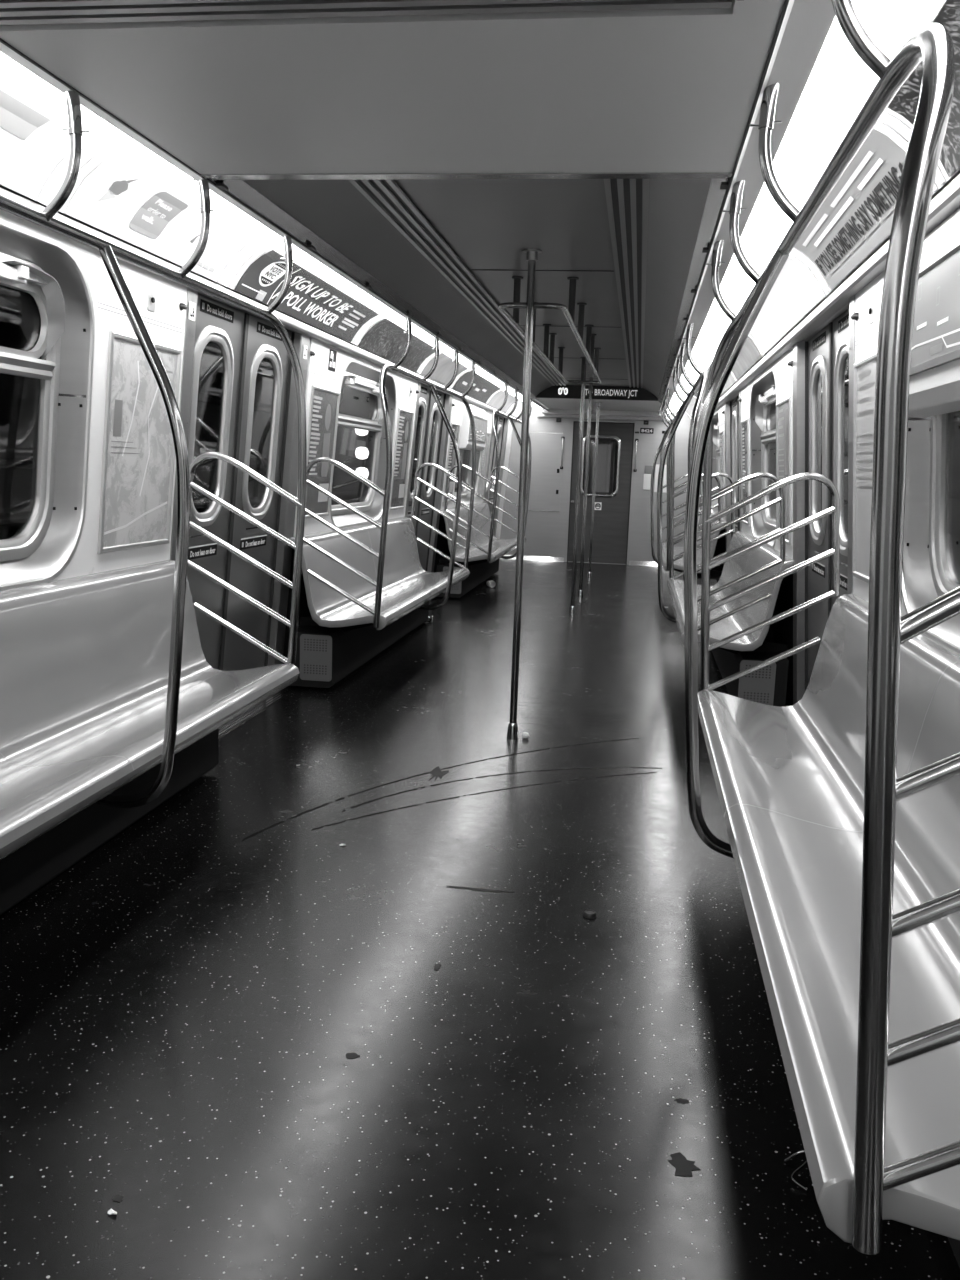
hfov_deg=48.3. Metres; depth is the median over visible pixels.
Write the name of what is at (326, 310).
print
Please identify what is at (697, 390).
card
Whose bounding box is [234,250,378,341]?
card
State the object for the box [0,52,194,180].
ceiling light
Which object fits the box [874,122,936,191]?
rib
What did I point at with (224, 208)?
ceiling light
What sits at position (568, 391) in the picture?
destination sign
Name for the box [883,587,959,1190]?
guard rail
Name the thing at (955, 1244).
heater cover
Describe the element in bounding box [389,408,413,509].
framed poster
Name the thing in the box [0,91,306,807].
handrail
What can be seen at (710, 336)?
ceiling light
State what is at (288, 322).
trim
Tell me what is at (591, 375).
pole
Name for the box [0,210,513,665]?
wall
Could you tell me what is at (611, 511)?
door
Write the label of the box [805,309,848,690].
door
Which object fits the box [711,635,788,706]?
heater cover
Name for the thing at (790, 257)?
rib
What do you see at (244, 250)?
rib
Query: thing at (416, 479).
guard rail
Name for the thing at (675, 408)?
ceiling light
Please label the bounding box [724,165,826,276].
ceiling light
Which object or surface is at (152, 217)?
picture
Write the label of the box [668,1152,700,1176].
stain
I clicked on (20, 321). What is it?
window frames
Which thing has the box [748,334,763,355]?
rib
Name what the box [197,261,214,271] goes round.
print
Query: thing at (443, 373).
card
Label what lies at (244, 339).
door
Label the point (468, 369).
rib
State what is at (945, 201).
trim
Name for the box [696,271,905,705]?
wall
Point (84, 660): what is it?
bench
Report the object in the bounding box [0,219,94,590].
window
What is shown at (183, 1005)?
floor
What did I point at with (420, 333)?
ceiling light
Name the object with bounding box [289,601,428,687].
base
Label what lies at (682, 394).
ceiling light
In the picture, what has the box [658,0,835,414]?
ceiling light
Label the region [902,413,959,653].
wall panel
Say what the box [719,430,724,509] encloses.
framed poster
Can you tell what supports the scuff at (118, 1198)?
on the floor
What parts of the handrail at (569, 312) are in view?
drop rod, drop rod, drop rod, drop rod, drop rod, drop rod, drop rod, drop rod, drop rod, drop rod, drop rod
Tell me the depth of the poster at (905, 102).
2.38 m
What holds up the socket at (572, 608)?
attached to the pole at (572, 607)
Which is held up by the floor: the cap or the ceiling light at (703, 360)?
the cap
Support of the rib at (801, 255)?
attached to the wall at (863, 336)
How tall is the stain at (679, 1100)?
0.001 m
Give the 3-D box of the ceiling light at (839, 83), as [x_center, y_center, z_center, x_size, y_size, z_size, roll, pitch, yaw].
[0.802,-1.218,2.273,0.209,0.068,1.529,3,9,8]
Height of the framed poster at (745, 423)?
0.780 m
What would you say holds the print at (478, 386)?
attached to the card at (482, 389)
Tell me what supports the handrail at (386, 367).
attached to the wall at (168, 325)
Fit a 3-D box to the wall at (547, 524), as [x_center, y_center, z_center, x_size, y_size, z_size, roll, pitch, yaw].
[1.730,-2.295,15.303,2.920,2.400,0.099,3,9,8]
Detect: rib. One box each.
[37,139,97,204]
[59,149,114,212]
[217,240,260,283]
[229,247,271,288]
[352,315,381,343]
[355,317,384,344]
[417,351,440,372]
[450,369,469,387]
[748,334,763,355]
[788,255,824,297]
[791,248,830,292]
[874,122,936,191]
[880,112,944,185]
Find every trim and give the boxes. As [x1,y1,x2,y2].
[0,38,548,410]
[0,81,521,418]
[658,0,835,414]
[685,0,959,424]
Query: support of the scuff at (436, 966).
on the floor
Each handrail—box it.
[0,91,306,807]
[373,318,477,627]
[487,383,531,561]
[498,276,600,383]
[650,388,675,569]
[657,323,707,622]
[684,0,954,1254]
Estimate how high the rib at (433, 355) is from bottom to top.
0.172 m
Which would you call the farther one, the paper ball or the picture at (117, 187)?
the paper ball
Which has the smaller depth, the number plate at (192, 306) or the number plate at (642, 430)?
the number plate at (192, 306)
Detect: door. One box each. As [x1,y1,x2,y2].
[187,293,294,736]
[408,384,445,604]
[485,414,504,515]
[567,420,634,564]
[730,395,739,538]
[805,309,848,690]
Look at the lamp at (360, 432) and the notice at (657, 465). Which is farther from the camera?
the notice at (657, 465)
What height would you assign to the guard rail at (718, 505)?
0.874 m
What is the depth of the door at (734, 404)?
9.49 m
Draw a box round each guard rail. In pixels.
[188,452,301,663]
[303,457,383,614]
[410,462,472,568]
[444,464,494,554]
[487,466,518,532]
[662,474,702,542]
[671,473,735,578]
[674,473,720,560]
[697,472,784,630]
[704,472,839,689]
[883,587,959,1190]
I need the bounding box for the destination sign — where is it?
[537,385,657,400]
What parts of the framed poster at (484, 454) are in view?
picture panel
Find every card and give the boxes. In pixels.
[0,83,86,197]
[64,154,254,280]
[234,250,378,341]
[358,318,434,371]
[421,353,467,384]
[453,372,500,402]
[488,390,518,411]
[508,401,521,416]
[685,397,702,416]
[694,386,705,403]
[706,364,735,394]
[723,337,761,379]
[749,259,822,353]
[794,129,905,289]
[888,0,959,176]
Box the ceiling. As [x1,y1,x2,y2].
[0,0,944,420]
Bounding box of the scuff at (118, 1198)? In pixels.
[113,1194,123,1201]
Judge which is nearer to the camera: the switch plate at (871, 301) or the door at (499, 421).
the switch plate at (871, 301)
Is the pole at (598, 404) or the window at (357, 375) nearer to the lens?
the window at (357, 375)
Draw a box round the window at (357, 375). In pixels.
[330,359,396,528]
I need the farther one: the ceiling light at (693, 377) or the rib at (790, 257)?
the ceiling light at (693, 377)
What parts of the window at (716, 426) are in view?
frame, hopper frame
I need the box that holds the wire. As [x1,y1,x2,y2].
[784,1150,807,1190]
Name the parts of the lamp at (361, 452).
lamp globe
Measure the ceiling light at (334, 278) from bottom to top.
0.068 m
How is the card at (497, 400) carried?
attached to the wall at (168, 325)
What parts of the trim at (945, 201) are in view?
rail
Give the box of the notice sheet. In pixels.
[663,465,666,492]
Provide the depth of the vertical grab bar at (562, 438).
15.27 m
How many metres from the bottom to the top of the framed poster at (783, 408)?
0.780 m
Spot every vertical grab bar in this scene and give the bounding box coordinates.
[560,437,564,468]
[633,439,638,471]
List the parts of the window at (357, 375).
frame, hopper frame, hopper rail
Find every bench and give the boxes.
[0,560,299,859]
[290,516,469,630]
[439,502,526,565]
[662,514,725,575]
[667,531,793,653]
[698,593,959,1243]
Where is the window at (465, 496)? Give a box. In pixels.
[454,408,480,505]
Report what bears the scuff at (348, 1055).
on the floor
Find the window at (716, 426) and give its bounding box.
[711,411,719,513]
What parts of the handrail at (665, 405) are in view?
post, post, start post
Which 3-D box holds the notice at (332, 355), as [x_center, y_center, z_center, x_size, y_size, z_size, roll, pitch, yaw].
[-0.875,-1.658,6.348,0.012,0.120,0.140,3,9,8]
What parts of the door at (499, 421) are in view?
pane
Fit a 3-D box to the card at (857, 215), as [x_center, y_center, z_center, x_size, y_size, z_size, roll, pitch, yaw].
[1.163,-1.323,3.405,0.177,0.169,1.440,3,9,8]
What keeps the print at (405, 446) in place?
attached to the framed poster at (405, 418)
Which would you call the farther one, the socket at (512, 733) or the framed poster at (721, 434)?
the framed poster at (721, 434)
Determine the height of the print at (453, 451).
0.459 m
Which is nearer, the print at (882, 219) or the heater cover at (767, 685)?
the print at (882, 219)
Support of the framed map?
attached to the wall at (168, 325)
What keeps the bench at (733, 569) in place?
attached to the wall at (863, 336)
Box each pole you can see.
[506,249,541,739]
[569,358,586,614]
[578,373,593,596]
[587,402,601,577]
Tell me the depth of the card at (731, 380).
8.69 m
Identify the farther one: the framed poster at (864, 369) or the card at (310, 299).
the card at (310, 299)
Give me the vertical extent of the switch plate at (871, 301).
0.080 m
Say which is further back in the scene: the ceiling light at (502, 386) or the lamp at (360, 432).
the ceiling light at (502, 386)
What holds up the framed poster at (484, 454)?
attached to the wall at (168, 325)
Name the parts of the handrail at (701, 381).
post, post, overhead rail, start post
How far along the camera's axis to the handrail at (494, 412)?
10.64 m
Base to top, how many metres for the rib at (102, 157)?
0.172 m
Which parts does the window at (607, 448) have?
next door pane, next door frame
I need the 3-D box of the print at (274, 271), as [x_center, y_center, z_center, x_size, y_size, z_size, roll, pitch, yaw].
[-0.926,-1.651,4.828,0.104,0.087,0.161,3,9,8]
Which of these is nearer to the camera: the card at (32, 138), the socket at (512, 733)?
the card at (32, 138)
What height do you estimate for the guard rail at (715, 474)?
0.874 m
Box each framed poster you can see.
[305,385,339,518]
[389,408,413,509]
[442,422,459,501]
[476,432,490,496]
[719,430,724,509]
[741,418,749,524]
[776,397,790,544]
[852,352,876,582]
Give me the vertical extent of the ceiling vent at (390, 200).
0.009 m
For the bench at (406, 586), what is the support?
attached to the wall at (168, 325)
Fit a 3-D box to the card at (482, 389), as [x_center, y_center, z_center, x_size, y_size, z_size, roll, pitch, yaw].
[-0.009,-2.599,11.054,0.177,0.169,2.200,3,9,8]
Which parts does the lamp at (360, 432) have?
lamp globe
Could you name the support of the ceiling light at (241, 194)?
attached to the wall at (168, 325)
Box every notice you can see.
[328,349,336,371]
[654,464,659,491]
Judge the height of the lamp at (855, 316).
0.032 m
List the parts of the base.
panel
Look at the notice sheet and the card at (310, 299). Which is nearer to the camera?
the card at (310, 299)
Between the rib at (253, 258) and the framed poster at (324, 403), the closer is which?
the rib at (253, 258)
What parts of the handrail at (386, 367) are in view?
start post, overhead rail, post, post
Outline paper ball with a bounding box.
[522,732,528,737]
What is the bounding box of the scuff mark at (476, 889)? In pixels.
[449,886,512,891]
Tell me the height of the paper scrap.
0.007 m
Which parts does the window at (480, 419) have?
display frame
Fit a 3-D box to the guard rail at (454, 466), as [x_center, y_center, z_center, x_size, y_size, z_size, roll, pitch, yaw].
[-0.095,-1.270,10.438,0.519,0.874,0.027,3,9,8]
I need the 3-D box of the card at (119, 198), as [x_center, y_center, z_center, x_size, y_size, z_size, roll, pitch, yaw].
[-1.091,-1.469,3.812,0.177,0.169,1.180,3,9,8]
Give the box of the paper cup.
[486,581,495,587]
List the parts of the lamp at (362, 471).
lamp globe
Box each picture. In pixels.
[0,90,49,139]
[109,179,137,195]
[130,192,187,238]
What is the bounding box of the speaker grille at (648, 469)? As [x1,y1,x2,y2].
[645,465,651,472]
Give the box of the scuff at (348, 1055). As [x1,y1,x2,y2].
[345,1053,359,1058]
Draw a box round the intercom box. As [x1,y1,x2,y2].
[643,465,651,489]
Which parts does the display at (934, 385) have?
display frame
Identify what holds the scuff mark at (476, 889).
on the floor
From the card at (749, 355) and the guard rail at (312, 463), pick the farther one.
the card at (749, 355)
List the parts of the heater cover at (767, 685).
panel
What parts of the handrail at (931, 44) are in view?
post, post, overhead rail, start post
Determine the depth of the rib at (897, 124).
2.58 m
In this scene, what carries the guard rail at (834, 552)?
attached to the bench at (789, 780)
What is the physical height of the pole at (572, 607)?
2.300 m
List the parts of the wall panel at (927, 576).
frame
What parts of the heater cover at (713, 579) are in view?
panel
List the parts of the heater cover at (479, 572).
panel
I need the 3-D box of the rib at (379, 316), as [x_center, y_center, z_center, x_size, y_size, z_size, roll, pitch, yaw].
[-0.688,-1.887,6.505,0.180,0.172,0.030,3,9,8]
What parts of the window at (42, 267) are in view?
hopper rail, hopper frame, frame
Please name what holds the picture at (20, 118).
attached to the card at (32, 138)
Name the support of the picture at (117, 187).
attached to the card at (119, 198)
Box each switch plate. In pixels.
[147,288,155,311]
[868,298,873,323]
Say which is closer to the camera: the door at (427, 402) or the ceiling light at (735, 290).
the ceiling light at (735, 290)
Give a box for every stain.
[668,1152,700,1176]
[675,1098,688,1103]
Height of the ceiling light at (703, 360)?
0.068 m
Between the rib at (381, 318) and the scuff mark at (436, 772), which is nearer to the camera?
the scuff mark at (436, 772)
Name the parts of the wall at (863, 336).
liner panel, jamb post, jamb post, liner panel, jamb post, jamb post, liner panel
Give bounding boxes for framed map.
[97,331,181,553]
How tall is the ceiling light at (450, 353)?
0.068 m
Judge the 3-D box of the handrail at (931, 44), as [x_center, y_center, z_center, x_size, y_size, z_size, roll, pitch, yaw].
[0.693,-0.312,2.635,0.369,1.839,3.057,4,9,11]
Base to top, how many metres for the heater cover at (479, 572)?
0.320 m
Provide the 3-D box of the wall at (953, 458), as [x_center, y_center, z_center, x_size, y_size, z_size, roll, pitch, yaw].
[2.951,-1.133,7.423,0.165,3.700,21.420,3,9,8]
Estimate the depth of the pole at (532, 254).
5.06 m
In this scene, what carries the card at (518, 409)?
attached to the wall at (168, 325)
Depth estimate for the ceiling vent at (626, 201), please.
5.12 m
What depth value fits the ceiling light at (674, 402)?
12.79 m
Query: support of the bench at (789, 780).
attached to the wall at (863, 336)
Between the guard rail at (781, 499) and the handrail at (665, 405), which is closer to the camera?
the guard rail at (781, 499)
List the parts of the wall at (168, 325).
liner panel, jamb post, jamb post, liner panel, jamb post, jamb post, liner panel, jamb post, jamb post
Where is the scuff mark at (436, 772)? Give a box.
[428,766,448,780]
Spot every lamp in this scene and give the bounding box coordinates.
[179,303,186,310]
[346,427,367,435]
[346,447,368,458]
[346,467,368,477]
[850,312,858,320]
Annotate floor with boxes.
[0,559,959,1279]
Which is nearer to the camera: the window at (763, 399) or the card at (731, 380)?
the window at (763, 399)
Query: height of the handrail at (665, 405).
1.839 m
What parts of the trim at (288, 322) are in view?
rail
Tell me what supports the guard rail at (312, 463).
attached to the bench at (406, 586)
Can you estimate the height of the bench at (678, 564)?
0.834 m
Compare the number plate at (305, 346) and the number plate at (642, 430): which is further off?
the number plate at (642, 430)
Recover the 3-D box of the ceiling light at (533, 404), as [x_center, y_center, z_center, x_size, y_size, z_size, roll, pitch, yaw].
[0.706,-3.193,14.502,0.209,0.068,1.529,3,9,8]
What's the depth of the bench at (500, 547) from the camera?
11.53 m
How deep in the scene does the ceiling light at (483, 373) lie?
10.03 m
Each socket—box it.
[506,723,517,739]
[569,606,574,614]
[578,590,582,596]
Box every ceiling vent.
[0,0,731,24]
[349,179,565,385]
[604,179,648,387]
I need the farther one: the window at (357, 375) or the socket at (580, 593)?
the socket at (580, 593)
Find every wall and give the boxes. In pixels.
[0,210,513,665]
[499,399,690,566]
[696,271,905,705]
[818,355,959,583]
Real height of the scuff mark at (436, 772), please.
0.001 m
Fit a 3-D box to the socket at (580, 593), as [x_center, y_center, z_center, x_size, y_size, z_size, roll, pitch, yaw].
[1.057,-0.489,11.255,0.060,0.078,0.060,3,9,8]
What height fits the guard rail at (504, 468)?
0.874 m
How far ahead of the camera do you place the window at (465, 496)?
12.52 m
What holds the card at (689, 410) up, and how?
attached to the wall at (863, 336)
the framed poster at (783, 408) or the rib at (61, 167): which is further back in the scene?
the framed poster at (783, 408)
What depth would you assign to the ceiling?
2.53 m
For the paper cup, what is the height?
0.083 m
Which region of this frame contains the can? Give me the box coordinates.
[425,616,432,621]
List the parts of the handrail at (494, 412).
start post, overhead rail, post, post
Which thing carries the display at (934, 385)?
attached to the wall at (863, 336)
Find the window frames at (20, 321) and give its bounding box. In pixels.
[0,185,473,539]
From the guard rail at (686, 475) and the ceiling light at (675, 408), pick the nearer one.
the guard rail at (686, 475)
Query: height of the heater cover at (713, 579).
0.320 m
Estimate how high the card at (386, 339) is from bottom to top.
0.169 m
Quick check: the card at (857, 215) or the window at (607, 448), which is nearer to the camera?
the card at (857, 215)
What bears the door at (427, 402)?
in the wall at (168, 325)
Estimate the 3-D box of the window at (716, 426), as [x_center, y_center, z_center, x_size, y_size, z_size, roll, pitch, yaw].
[2.565,-1.874,11.493,0.178,1.077,1.552,3,9,8]
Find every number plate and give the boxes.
[188,301,195,320]
[303,345,307,358]
[640,428,653,433]
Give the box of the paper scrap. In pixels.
[108,1209,116,1214]
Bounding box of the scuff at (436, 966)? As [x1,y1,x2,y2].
[434,963,440,970]
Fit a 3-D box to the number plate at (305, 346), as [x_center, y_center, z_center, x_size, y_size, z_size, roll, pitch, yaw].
[-0.950,-1.565,5.822,0.008,0.070,0.060,3,9,8]
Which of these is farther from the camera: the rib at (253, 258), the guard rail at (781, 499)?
the guard rail at (781, 499)
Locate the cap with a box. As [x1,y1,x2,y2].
[583,910,596,918]
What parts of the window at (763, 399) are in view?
frame, hopper rail, hopper frame, pane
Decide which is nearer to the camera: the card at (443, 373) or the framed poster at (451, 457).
the card at (443, 373)
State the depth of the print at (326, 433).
6.43 m
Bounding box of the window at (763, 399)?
[750,369,776,547]
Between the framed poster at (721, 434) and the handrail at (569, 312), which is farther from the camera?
the framed poster at (721, 434)
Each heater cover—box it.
[436,559,498,597]
[683,570,720,585]
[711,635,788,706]
[947,1237,959,1267]
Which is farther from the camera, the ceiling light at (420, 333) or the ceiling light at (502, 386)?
the ceiling light at (502, 386)
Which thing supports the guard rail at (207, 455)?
attached to the bench at (84, 660)
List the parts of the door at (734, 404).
pane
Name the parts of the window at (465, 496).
frame, surround panel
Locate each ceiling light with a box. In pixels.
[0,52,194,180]
[142,167,333,272]
[299,263,405,319]
[380,313,451,349]
[432,345,482,369]
[465,365,503,383]
[489,380,520,394]
[532,403,541,409]
[667,405,680,413]
[669,396,686,406]
[672,386,691,398]
[677,368,706,387]
[685,349,715,373]
[691,320,730,354]
[704,268,764,324]
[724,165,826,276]
[772,0,943,178]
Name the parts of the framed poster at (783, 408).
picture panel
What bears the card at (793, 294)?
attached to the wall at (863, 336)
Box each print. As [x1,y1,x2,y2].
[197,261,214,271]
[255,290,365,330]
[261,263,285,283]
[321,404,330,476]
[401,421,408,478]
[452,433,456,473]
[462,381,486,391]
[745,433,746,491]
[829,204,895,275]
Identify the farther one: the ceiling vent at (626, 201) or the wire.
the ceiling vent at (626, 201)
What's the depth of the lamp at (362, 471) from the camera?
10.64 m
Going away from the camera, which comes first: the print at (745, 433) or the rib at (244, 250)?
the rib at (244, 250)
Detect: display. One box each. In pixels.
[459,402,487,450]
[908,208,959,417]
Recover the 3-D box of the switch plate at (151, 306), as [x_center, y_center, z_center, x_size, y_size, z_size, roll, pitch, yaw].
[-1.227,-1.272,4.006,0.012,0.080,0.060,3,9,8]
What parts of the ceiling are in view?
lowered ceiling panel, edge trim, ceiling panel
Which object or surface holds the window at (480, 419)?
attached to the wall at (168, 325)
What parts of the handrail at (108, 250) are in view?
overhead rail, post, post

